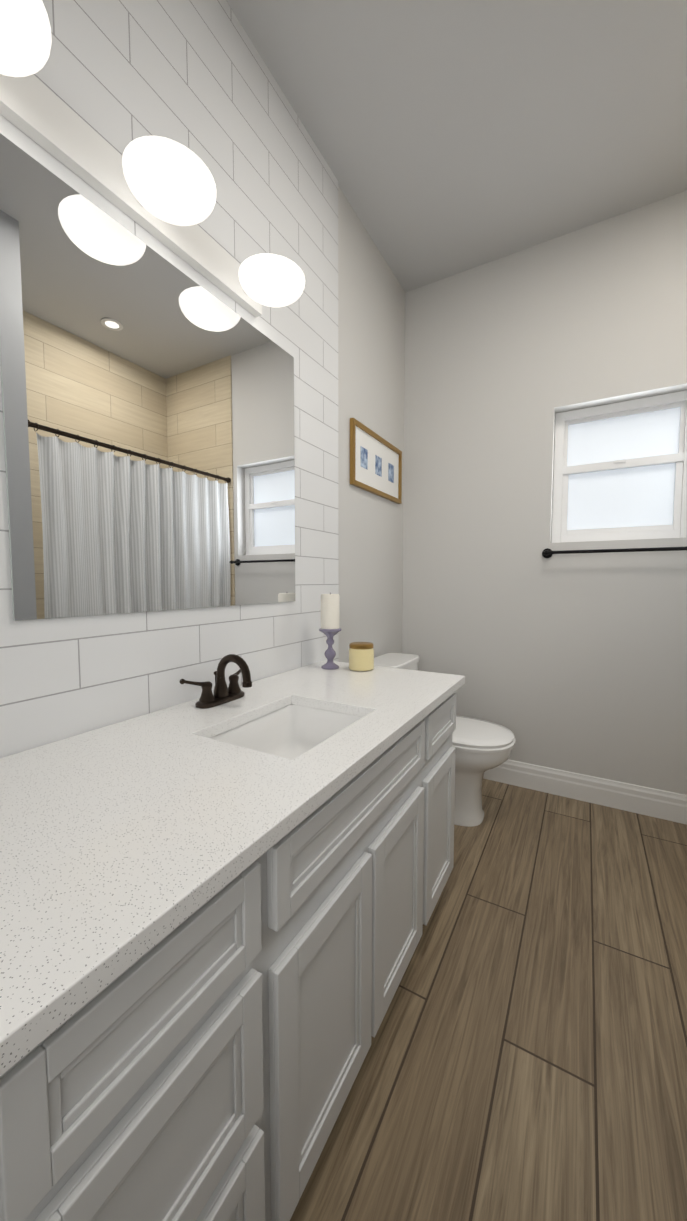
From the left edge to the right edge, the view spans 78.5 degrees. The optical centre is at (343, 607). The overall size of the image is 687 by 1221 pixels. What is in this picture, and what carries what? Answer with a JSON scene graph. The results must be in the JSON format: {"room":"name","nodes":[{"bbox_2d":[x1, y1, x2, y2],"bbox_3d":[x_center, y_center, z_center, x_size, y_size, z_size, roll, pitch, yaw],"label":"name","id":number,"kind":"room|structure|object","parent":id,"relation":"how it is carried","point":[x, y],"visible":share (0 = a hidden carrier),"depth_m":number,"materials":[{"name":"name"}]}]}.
{"room":"bathroom","nodes":[
{"label":"bathroom","id":0,"kind":"room"},
{"bbox_2d":[338,186,404,662],"bbox_3d":[-0.460,-0.380,1.333,0.140,2.900,3.406,2,4,30],"label":"wall","id":1,"kind":"structure","parent":0,"point":[371,341],"depth_m":2.18,"materials":[{"name":"grey paint"}]},
{"bbox_2d":[0,0,338,757],"bbox_3d":[-0.599,-0.355,0.943,0.010,2.900,2.290,2,4,30],"label":"tile","id":2,"kind":"structure","parent":1,"relation":"attached to","point":[196,78],"depth_m":1.22,"materials":[{"name":"white tile"}]},
{"bbox_2d":[0,133,294,620],"bbox_3d":[-0.426,-0.461,1.217,0.006,0.925,0.938,2,4,30],"label":"mirror","id":3,"kind":"object","parent":2,"relation":"attached to","point":[148,405],"visible":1,"depth_m":1.03,"materials":[{"name":"clear glass"}]},
{"bbox_2d":[0,0,304,316],"bbox_3d":[-0.412,-0.986,0.974,0.238,0.125,0.920,2,4,30],"label":"sconce","id":4,"kind":"object","parent":2,"relation":"attached to","point":[162,190],"visible":1,"depth_m":0.92,"materials":[{"name":"white glass"}]},
{"bbox_2d":[350,418,401,503],"bbox_3d":[0.191,-0.765,2.276,0.020,0.310,0.610,2,4,30],"label":"picture frame","id":5,"kind":"object","parent":1,"relation":"attached to","point":[375,464],"visible":1,"depth_m":2.23,"materials":[{"name":"gold metal"}]},
{"bbox_2d":[226,0,686,292],"bbox_3d":[0.579,-1.839,0.640,2.540,0.100,3.406,2,4,30],"label":"ceiling","id":6,"kind":"structure","parent":0,"point":[451,137],"depth_m":1.56,"materials":[{"name":"grey paint"}]},
{"bbox_2d":[290,778,686,1220],"bbox_3d":[0.579,1.155,0.829,2.540,0.100,3.406,2,4,30],"label":"floor","id":7,"kind":"structure","parent":0,"point":[525,1059],"depth_m":1.05,"materials":[{"name":"brown wood"}]},
{"bbox_2d":[0,696,455,1220],"bbox_3d":[-0.357,0.716,0.810,0.602,0.776,2.075,2,4,30],"label":"bathroom vanity","id":8,"kind":"object","parent":7,"relation":"on","point":[214,920],"depth_m":0.59,"materials":[{"name":"white paint"}]},
{"bbox_2d":[0,660,464,1083],"bbox_3d":[-0.350,0.315,0.783,0.616,0.028,2.130,2,4,30],"label":"countertop","id":9,"kind":"structure","parent":8,"relation":"on","point":[116,837],"depth_m":0.62,"materials":[{"name":"white stone"}]},
{"bbox_2d":[179,654,251,708],"bbox_3d":[-0.319,0.203,1.198,0.146,0.142,0.251,2,4,30],"label":"faucet","id":10,"kind":"object","parent":9,"relation":"on","point":[222,693],"visible":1,"depth_m":1.19,"materials":[{"name":"black metal"}]},
{"bbox_2d":[208,700,359,755],"bbox_3d":[-0.130,0.374,1.061,0.321,0.148,0.410,2,4,30],"label":"sink","id":11,"kind":"object","parent":9,"relation":"in","point":[289,727],"depth_m":1.23,"materials":[{"name":"white ceramic"}]},
{"bbox_2d":[319,593,341,669],"bbox_3d":[-0.053,0.092,1.679,0.092,0.302,0.092,2,4,30],"label":"candlestick","id":12,"kind":"object","parent":9,"relation":"on","point":[329,628],"visible":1,"depth_m":1.65,"materials":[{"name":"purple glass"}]},
{"bbox_2d":[349,642,373,670],"bbox_3d":[0.071,0.193,1.660,0.100,0.102,0.100,2,4,30],"label":"jar candle","id":13,"kind":"object","parent":9,"relation":"on","point":[361,656],"visible":1,"depth_m":1.62,"materials":[{"name":"beige wax"}]},
{"bbox_2d":[374,653,515,826],"bbox_3d":[0.481,0.652,2.123,0.719,0.740,0.386,2,4,30],"label":"toilet","id":14,"kind":"object","parent":7,"relation":"on","point":[481,746],"visible":0.25,"depth_m":1.98,"materials":[{"name":"white ceramic"}]},
{"bbox_2d":[402,190,686,794],"bbox_3d":[1.392,-0.431,2.143,2.540,2.900,0.150,2,4,30],"label":"wall","id":15,"kind":"structure","parent":0,"point":[576,663],"depth_m":2.24,"materials":[{"name":"grey paint"}]},
{"bbox_2d":[483,759,686,824],"bbox_3d":[1.012,0.940,2.353,1.477,0.137,0.016,2,4,30],"label":"baseboard","id":16,"kind":"structure","parent":15,"relation":"attached to","point":[657,803],"depth_m":2.18,"materials":[{"name":"white wood"}]},
{"bbox_2d":[542,547,686,557],"bbox_3d":[1.333,-0.275,2.050,0.668,0.052,0.082,2,4,30],"label":"towel rail","id":17,"kind":"object","parent":15,"relation":"attached to","point":[547,553],"visible":1,"depth_m":2.04,"materials":[{"name":"black metal"}]},
{"bbox_2d":[552,390,686,542],"bbox_3d":[1.411,-0.687,2.149,0.602,0.697,0.062,2,4,30],"label":"window","id":18,"kind":"structure","parent":15,"relation":"in","point":[620,470],"depth_m":2.15,"materials":[{"name":"white plastic"}]}
]}

